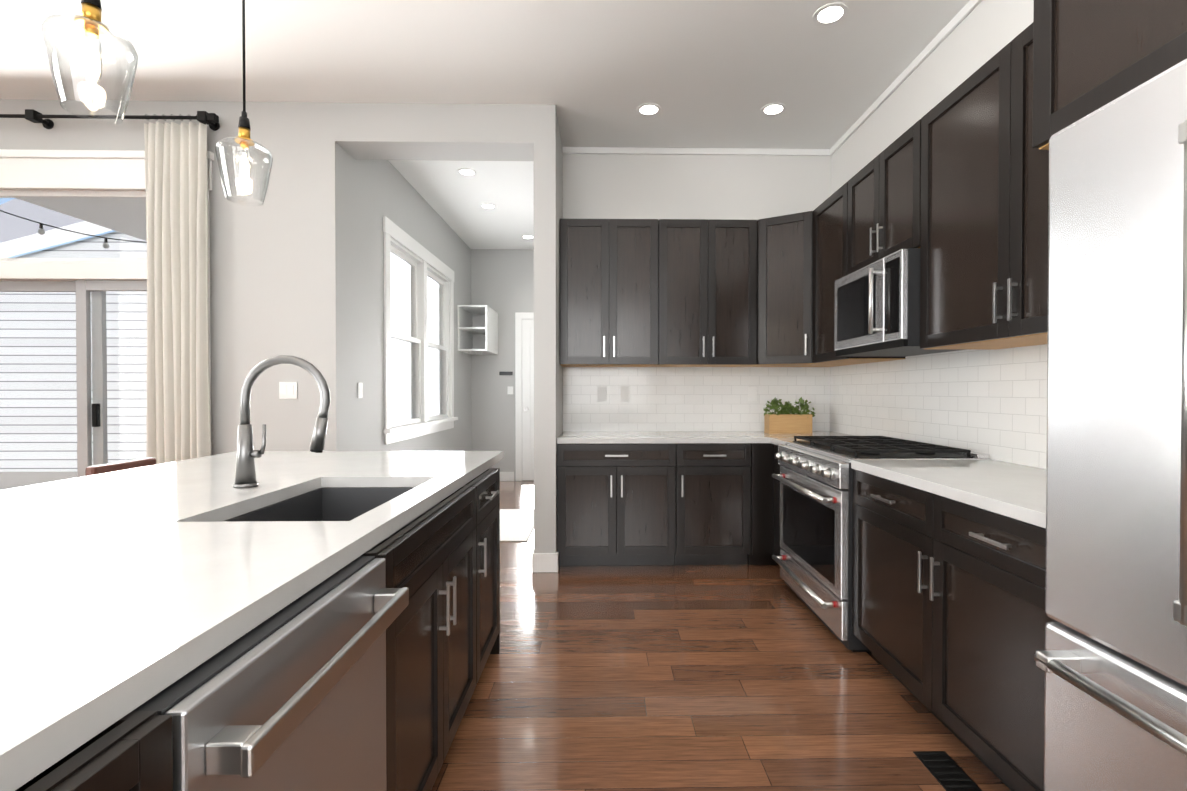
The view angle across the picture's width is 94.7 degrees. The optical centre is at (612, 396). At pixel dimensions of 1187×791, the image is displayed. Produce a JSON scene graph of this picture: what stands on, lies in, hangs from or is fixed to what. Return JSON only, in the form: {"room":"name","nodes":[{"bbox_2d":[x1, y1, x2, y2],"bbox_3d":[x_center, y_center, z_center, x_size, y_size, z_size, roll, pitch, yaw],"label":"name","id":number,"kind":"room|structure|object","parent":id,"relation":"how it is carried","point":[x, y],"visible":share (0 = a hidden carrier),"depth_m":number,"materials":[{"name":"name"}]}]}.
{"room":"kitchen","nodes":[
{"label":"kitchen","id":0,"kind":"room"},
{"bbox_2d":[0,0,969,249],"bbox_3d":[-2.024,-2.026,1.957,7.920,0.100,11.390,0,1,-1],"label":"ceiling","id":1,"kind":"structure","parent":0,"point":[708,73],"depth_m":3.27,"materials":[{"name":"white paint"}]},
{"bbox_2d":[41,0,137,123],"bbox_3d":[-1.170,-1.303,1.222,0.158,1.329,0.158,0,1,-1],"label":"pendant light","id":2,"kind":"object","parent":1,"relation":"hanging from","point":[88,20],"visible":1,"depth_m":1.22,"materials":[{"name":"clear glass"}]},
{"bbox_2d":[215,0,272,205],"bbox_3d":[-1.210,-1.309,1.791,0.158,1.329,0.158,0,1,-1],"label":"pendant light","id":3,"kind":"object","parent":1,"relation":"hanging from","point":[244,140],"visible":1,"depth_m":1.79,"materials":[{"name":"clear glass"}]},
{"bbox_2d":[457,168,476,175],"bbox_3d":[-1.301,-2.004,4.876,0.170,0.004,0.170,0,1,-1],"label":"recessed light","id":4,"kind":"object","parent":1,"relation":"in","point":[467,172],"visible":1,"depth_m":4.87,"materials":[{"name":"white plastic"}]},
{"bbox_2d":[480,203,495,208],"bbox_3d":[-1.318,-2.014,5.776,0.170,0.004,0.170,0,1,-1],"label":"recessed light","id":5,"kind":"object","parent":1,"relation":"in","point":[488,206],"visible":1,"depth_m":5.78,"materials":[{"name":"white plastic"}]},
{"bbox_2d":[521,235,533,238],"bbox_3d":[-1.076,-2.026,6.930,0.170,0.004,0.170,0,1,-1],"label":"recessed light","id":6,"kind":"object","parent":1,"relation":"in","point":[527,236],"visible":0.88,"depth_m":6.90,"materials":[{"name":"white"}]},
{"bbox_2d":[637,103,660,115],"bbox_3d":[0.249,-1.993,3.795,0.170,0.004,0.170,0,1,-1],"label":"recessed light","id":7,"kind":"object","parent":1,"relation":"in","point":[645,109],"visible":1,"depth_m":3.79,"materials":[{"name":"white plastic"}]},
{"bbox_2d":[562,0,981,155],"bbox_3d":[0.758,-1.934,0.364,2.176,0.050,8.100,0,1,-1],"label":"crown molding","id":8,"kind":"structure","parent":1,"relation":"attached to","point":[962,14],"depth_m":4.38,"materials":[{"name":"white paint"}]},
{"bbox_2d":[761,103,785,115],"bbox_3d":[1.113,-1.993,3.791,0.170,0.004,0.170,0,1,-1],"label":"recessed light","id":9,"kind":"object","parent":1,"relation":"in","point":[772,109],"visible":1,"depth_m":3.79,"materials":[{"name":"white plastic"}]},
{"bbox_2d":[813,2,847,25],"bbox_3d":[1.128,-1.983,2.835,0.170,0.004,0.170,0,1,-1],"label":"recessed light","id":10,"kind":"object","parent":1,"relation":"in","point":[831,13],"visible":1,"depth_m":2.83,"materials":[{"name":"white plastic"}]},
{"bbox_2d":[0,0,1043,552],"bbox_3d":[-2.083,-0.376,1.913,8.040,3.200,11.510,0,1,-1],"label":"wall","id":11,"kind":"structure","parent":0,"point":[296,264],"depth_m":3.73,"materials":[{"name":"white paint"}]},
{"bbox_2d":[0,197,146,489],"bbox_3d":[-3.677,-0.140,3.759,1.660,2.490,0.045,0,1,-1],"label":"door","id":12,"kind":"structure","parent":11,"relation":"in","point":[70,343],"depth_m":3.75,"materials":[{"name":"clear glass"}]},
{"bbox_2d":[0,210,146,248],"bbox_3d":[-5.100,-1.724,5.498,2.553,0.470,0.056,0,1,-27],"label":"string lights","id":13,"kind":"object","parent":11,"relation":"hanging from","point":[42,231],"depth_m":5.37,"materials":[{"name":"black rubber"},{"name":"clear glass"},{"name":"black plastic"}]},
{"bbox_2d":[0,149,213,476],"bbox_3d":[-3.676,-0.220,3.730,1.970,2.850,0.160,0,1,-1],"label":"door frame","id":14,"kind":"structure","parent":11,"relation":"attached to","point":[113,174],"depth_m":3.70,"materials":[{"name":"white wood"}]},
{"bbox_2d":[0,109,219,130],"bbox_3d":[-4.059,-1.830,3.600,2.910,0.071,0.128,0,1,-1],"label":"curtain rod","id":15,"kind":"object","parent":11,"relation":"attached to","point":[211,120],"visible":1,"depth_m":3.57,"materials":[{"name":"black metal"}]},
{"bbox_2d":[144,122,210,464],"bbox_3d":[-2.872,-0.304,3.604,0.417,2.980,0.085,0,1,-1],"label":"curtain","id":16,"kind":"object","parent":15,"relation":"hanging from","point":[177,363],"visible":0.81,"depth_m":3.58,"materials":[{"name":"white fabric"}]},
{"bbox_2d":[279,382,296,398],"bbox_3d":[-2.206,-0.045,3.713,0.120,0.115,0.009,0,1,-1],"label":"light switch","id":17,"kind":"object","parent":11,"relation":"attached to","point":[287,390],"visible":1,"depth_m":3.71,"materials":[{"name":"white plastic"}]},
{"bbox_2d":[358,383,362,397],"bbox_3d":[-1.886,-0.049,4.085,0.009,0.115,0.075,0,1,-1],"label":"light switch","id":18,"kind":"object","parent":11,"relation":"attached to","point":[360,390],"visible":1,"depth_m":4.08,"materials":[{"name":"white plastic"}]},
{"bbox_2d":[383,216,457,444],"bbox_3d":[-1.950,-0.559,5.569,0.180,1.890,2.120,0,1,-1],"label":"window","id":19,"kind":"structure","parent":11,"relation":"in","point":[422,270],"depth_m":5.52,"materials":[{"name":"white wood"}]},
{"bbox_2d":[391,252,442,421],"bbox_3d":[-1.993,-0.559,5.569,0.005,1.570,1.800,0,1,-1],"label":"window panel","id":20,"kind":"object","parent":19,"relation":"attached to","point":[437,336],"depth_m":5.38,"materials":[{"name":"clear glass"}]},
{"bbox_2d":[457,305,497,354],"bbox_3d":[-1.764,-0.842,7.189,0.367,0.620,0.717,0,1,-1],"label":"shelf","id":21,"kind":"object","parent":11,"relation":"attached to","point":[477,328],"visible":1,"depth_m":7.15,"materials":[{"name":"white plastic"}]},
{"bbox_2d":[499,372,512,393],"bbox_3d":[-1.472,-0.193,7.554,0.190,0.315,0.013,0,1,-1],"label":"keypad","id":22,"kind":"object","parent":11,"relation":"attached to","point":[509,389],"visible":1,"depth_m":7.55,"materials":[{"name":"white plastic"}]},
{"bbox_2d":[500,472,513,480],"bbox_3d":[-1.642,1.100,7.561,0.550,0.130,0.023,0,1,-1],"label":"baseboard","id":23,"kind":"structure","parent":11,"relation":"attached to","point":[504,476],"depth_m":7.56,"materials":[{"name":"white"}]},
{"bbox_2d":[515,312,533,480],"bbox_3d":[-0.996,0.000,7.529,0.700,2.330,0.085,0,1,-1],"label":"door frame","id":24,"kind":"structure","parent":11,"relation":"attached to","point":[524,389],"depth_m":7.55,"materials":[{"name":"white"}]},
{"bbox_2d":[532,550,542,572],"bbox_3d":[-0.585,1.120,5.660,0.014,0.130,3.825,0,1,-1],"label":"baseboard","id":25,"kind":"structure","parent":11,"relation":"attached to","point":[536,557],"depth_m":3.75,"materials":[{"name":"white wood"}]},
{"bbox_2d":[560,219,657,366],"bbox_3d":[-0.031,-0.780,4.210,0.731,1.080,0.396,0,1,-1],"label":"upper cabinet","id":26,"kind":"object","parent":11,"relation":"attached to","point":[608,292],"visible":1,"depth_m":4.05,"materials":[{"name":"brown wood"}]},
{"bbox_2d":[563,367,826,430],"bbox_3d":[0.677,0.007,4.429,2.160,0.539,0.007,0,1,-1],"label":"tile backsplash","id":27,"kind":"structure","parent":11,"relation":"attached to","point":[661,398],"depth_m":4.42,"materials":[{"name":"white tile"}]},
{"bbox_2d":[597,387,606,400],"bbox_3d":[-0.088,-0.022,4.405,0.075,0.115,0.008,0,1,-1],"label":"outlet","id":28,"kind":"object","parent":27,"relation":"attached to","point":[601,393],"visible":1,"depth_m":4.40,"materials":[{"name":"white plastic"}]},
{"bbox_2d":[621,387,629,400],"bbox_3d":[0.102,-0.022,4.408,0.075,0.115,0.009,0,1,-1],"label":"outlet","id":29,"kind":"object","parent":27,"relation":"attached to","point":[625,393],"visible":1,"depth_m":4.41,"materials":[{"name":"white plastic"}]},
{"bbox_2d":[655,219,756,366],"bbox_3d":[0.703,-0.780,4.224,0.731,1.080,0.396,0,1,-1],"label":"upper cabinet","id":30,"kind":"object","parent":11,"relation":"attached to","point":[707,292],"visible":0.98,"depth_m":4.06,"materials":[{"name":"brown wood"}]},
{"bbox_2d":[747,211,853,366],"bbox_3d":[1.423,-0.779,4.144,0.700,1.080,0.582,0,1,-1],"label":"upper cabinet","id":31,"kind":"object","parent":11,"relation":"attached to","point":[784,336],"visible":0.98,"depth_m":3.97,"materials":[{"name":"brown wood"}]},
{"bbox_2d":[813,182,904,363],"bbox_3d":[1.600,-0.774,3.597,0.366,1.080,0.544,0,1,-1],"label":"upper cabinet","id":32,"kind":"object","parent":11,"relation":"attached to","point":[830,236],"visible":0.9,"depth_m":3.62,"materials":[{"name":"brown wood"}]},
{"bbox_2d":[847,119,920,274],"bbox_3d":[1.597,-1.009,2.940,0.396,0.595,0.760,0,1,-1],"label":"upper cabinet","id":33,"kind":"object","parent":11,"relation":"attached to","point":[884,203],"visible":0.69,"depth_m":2.87,"materials":[{"name":"brown wood"}]},
{"bbox_2d":[834,248,966,356],"bbox_3d":[1.540,-0.472,2.944,0.494,0.460,0.754,0,1,-1],"label":"microwave","id":34,"kind":"object","parent":33,"relation":"attached to","point":[877,308],"visible":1,"depth_m":2.76,"materials":[{"name":"grey metal"}]},
{"bbox_2d":[827,344,1046,468],"bbox_3d":[1.796,0.023,2.890,0.007,0.539,3.128,0,1,-1],"label":"tile backsplash","id":35,"kind":"structure","parent":11,"relation":"attached to","point":[993,403],"depth_m":2.86,"materials":[{"name":"white tile"}]},
{"bbox_2d":[920,23,1048,349],"bbox_3d":[1.615,-0.757,1.996,0.396,1.080,1.127,0,1,-1],"label":"upper cabinet","id":36,"kind":"object","parent":11,"relation":"attached to","point":[984,224],"visible":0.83,"depth_m":2.13,"materials":[{"name":"brown wood"}]},
{"bbox_2d":[1032,0,1186,149],"bbox_3d":[1.465,-0.961,0.893,0.736,0.648,1.062,0,1,-1],"label":"upper cabinet","id":37,"kind":"object","parent":11,"relation":"attached to","point":[1090,56],"visible":0.77,"depth_m":1.25,"materials":[{"name":"brown wood"}]},
{"bbox_2d":[431,481,1010,790],"bbox_3d":[-2.024,1.273,1.991,7.920,0.100,11.390,0,1,-1],"label":"floor","id":38,"kind":"structure","parent":0,"point":[684,678],"depth_m":2.23,"materials":[{"name":"brown wood"}]},
{"bbox_2d":[15,711,172,790],"bbox_3d":[-0.795,0.802,0.273,0.600,0.878,0.704,0,1,-1],"label":"base cabinet","id":39,"kind":"object","parent":38,"relation":"on","point":[132,751],"visible":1,"depth_m":0.55,"materials":[{"name":"brown wood"}]},
{"bbox_2d":[0,451,503,790],"bbox_3d":[-1.272,0.332,1.116,1.432,0.040,3.672,0,1,-1],"label":"countertop","id":40,"kind":"structure","parent":39,"relation":"on","point":[123,593],"depth_m":1.01,"materials":[{"name":"white stone"}]},
{"bbox_2d":[233,355,329,487],"bbox_3d":[-1.119,0.081,1.851,0.320,0.444,0.071,0,1,-1],"label":"faucet","id":41,"kind":"object","parent":40,"relation":"on","point":[247,454],"visible":1,"depth_m":1.84,"materials":[{"name":"silver metal"}]},
{"bbox_2d":[222,487,440,550],"bbox_3d":[-0.878,0.454,1.714,0.455,0.214,0.734,0,1,-1],"label":"undermount sink","id":42,"kind":"object","parent":40,"relation":"in","point":[335,504],"visible":0.08,"depth_m":2.06,"materials":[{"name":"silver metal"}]},
{"bbox_2d":[85,458,155,475],"bbox_3d":[-2.223,0.769,2.718,0.459,0.896,0.384,0,1,-1],"label":"stool","id":43,"kind":"object","parent":38,"relation":"on","point":[111,467],"visible":0.02,"depth_m":2.66,"materials":[{"name":"brown wood"}]},
{"bbox_2d":[133,556,408,790],"bbox_3d":[-0.764,0.797,0.928,0.645,0.874,0.594,0,1,-1],"label":"dishwasher","id":44,"kind":"object","parent":38,"relation":"on","point":[291,696],"visible":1,"depth_m":0.86,"materials":[{"name":"grey metal"}]},
{"bbox_2d":[361,486,475,790],"bbox_3d":[-0.816,0.787,1.672,0.650,0.878,0.883,0,1,-1],"label":"base cabinet","id":45,"kind":"object","parent":38,"relation":"on","point":[429,556],"visible":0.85,"depth_m":1.58,"materials":[{"name":"brown wood"}]},
{"bbox_2d":[464,469,498,683],"bbox_3d":[-0.818,0.780,2.345,0.630,0.878,0.457,0,1,-1],"label":"base cabinet","id":46,"kind":"object","parent":38,"relation":"on","point":[486,483],"visible":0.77,"depth_m":2.33,"materials":[{"name":"brown wood"}]},
{"bbox_2d":[489,468,499,653],"bbox_3d":[-1.046,0.794,0.959,1.077,0.878,3.260,0,1,-1],"label":"panel","id":47,"kind":"object","parent":38,"relation":"on","point":[495,649],"visible":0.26,"depth_m":2.59,"materials":[{"name":"brown wood"}]},
{"bbox_2d":[500,509,533,541],"bbox_3d":[-1.081,1.184,5.114,0.720,0.011,1.200,0,1,-1],"label":"rug","id":48,"kind":"object","parent":38,"relation":"on","point":[516,524],"visible":0.35,"depth_m":5.05,"materials":[{"name":"white carpet"}]},
{"bbox_2d":[557,443,675,565],"bbox_3d":[0.020,0.761,4.084,0.828,0.878,0.630,0,1,-1],"label":"base cabinet","id":49,"kind":"object","parent":38,"relation":"on","point":[616,504],"visible":0.98,"depth_m":3.81,"materials":[{"name":"brown wood"}]},
{"bbox_2d":[557,431,854,444],"bbox_3d":[0.689,0.302,3.956,2.163,0.040,0.941,0,1,-1],"label":"countertop","id":50,"kind":"structure","parent":49,"relation":"on","point":[615,437],"depth_m":3.82,"materials":[{"name":"white stone"}]},
{"bbox_2d":[763,397,815,433],"bbox_3d":[1.362,0.138,4.214,0.402,0.280,0.152,0,1,-1],"label":"potted plant","id":51,"kind":"object","parent":50,"relation":"on","point":[783,420],"visible":1,"depth_m":4.16,"materials":[{"name":"green plant"}]},
{"bbox_2d":[674,443,750,564],"bbox_3d":[0.699,0.761,4.097,0.525,0.878,0.630,0,1,-1],"label":"base cabinet","id":52,"kind":"object","parent":38,"relation":"on","point":[713,503],"visible":0.98,"depth_m":3.82,"materials":[{"name":"brown wood"}]},
{"bbox_2d":[748,443,781,564],"bbox_3d":[1.371,0.762,3.978,0.809,0.878,0.946,0,1,-1],"label":"cabinet filler","id":53,"kind":"object","parent":38,"relation":"on","point":[765,514],"visible":0.19,"depth_m":3.82,"materials":[{"name":"brown wood"}]},
{"bbox_2d":[772,436,990,651],"bbox_3d":[1.394,0.731,3.043,0.782,0.962,0.910,0,1,-1],"label":"range","id":54,"kind":"object","parent":38,"relation":"on","point":[814,559],"visible":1,"depth_m":2.81,"materials":[{"name":"grey metal"}]},
{"bbox_2d":[852,470,915,696],"bbox_3d":[1.471,0.781,2.241,0.674,0.878,0.686,0,1,-1],"label":"base cabinet","id":55,"kind":"object","parent":38,"relation":"on","point":[884,510],"depth_m":2.28,"materials":[{"name":"brown wood"}]},
{"bbox_2d":[851,460,1045,528],"bbox_3d":[1.470,0.323,1.951,0.676,0.040,1.258,0,1,-1],"label":"countertop","id":56,"kind":"structure","parent":55,"relation":"on","point":[1014,491],"depth_m":1.98,"materials":[{"name":"white stone"}]},
{"bbox_2d":[913,751,981,790],"bbox_3d":[1.092,1.223,1.699,0.110,0.006,0.370,0,1,-1],"label":"floor vent","id":57,"kind":"object","parent":38,"relation":"in","point":[947,772],"visible":1,"depth_m":1.78,"materials":[{"name":"black metal"}]},
{"bbox_2d":[916,489,1057,790],"bbox_3d":[1.482,0.787,1.671,0.674,0.878,0.686,0,1,-1],"label":"base cabinet","id":58,"kind":"object","parent":38,"relation":"on","point":[950,618],"depth_m":1.69,"materials":[{"name":"brown wood"}]},
{"bbox_2d":[1034,59,1186,790],"bbox_3d":[1.393,0.310,0.860,0.859,1.850,0.912,0,1,-1],"label":"refrigerator","id":59,"kind":"object","parent":38,"relation":"on","point":[1111,660],"visible":1,"depth_m":1.11,"materials":[{"name":"grey metal"}]},
{"label":"outside","id":60,"kind":"structure","parent":0,"visible":0},
{"bbox_2d":[0,472,77,489],"bbox_3d":[-8.064,1.278,6.285,12.000,0.100,5.060,0,1,-1],"label":"deck","id":61,"kind":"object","parent":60,"point":[31,478],"depth_m":8.20,"materials":[{"name":"grey"}]},
{"bbox_2d":[391,253,438,421],"bbox_3d":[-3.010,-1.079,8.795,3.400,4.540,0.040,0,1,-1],"label":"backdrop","id":62,"kind":"structure","parent":60,"point":[404,359],"depth_m":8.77,"materials":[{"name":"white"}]},
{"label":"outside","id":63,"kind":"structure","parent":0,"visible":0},
{"bbox_2d":[0,198,146,471],"bbox_3d":[-5.648,-3.420,10.792,15.000,10.100,4.060,0,1,-1],"label":"neighbor house","id":64,"kind":"structure","parent":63,"point":[67,340],"depth_m":8.79,"materials":[{"name":"white"}]}
]}

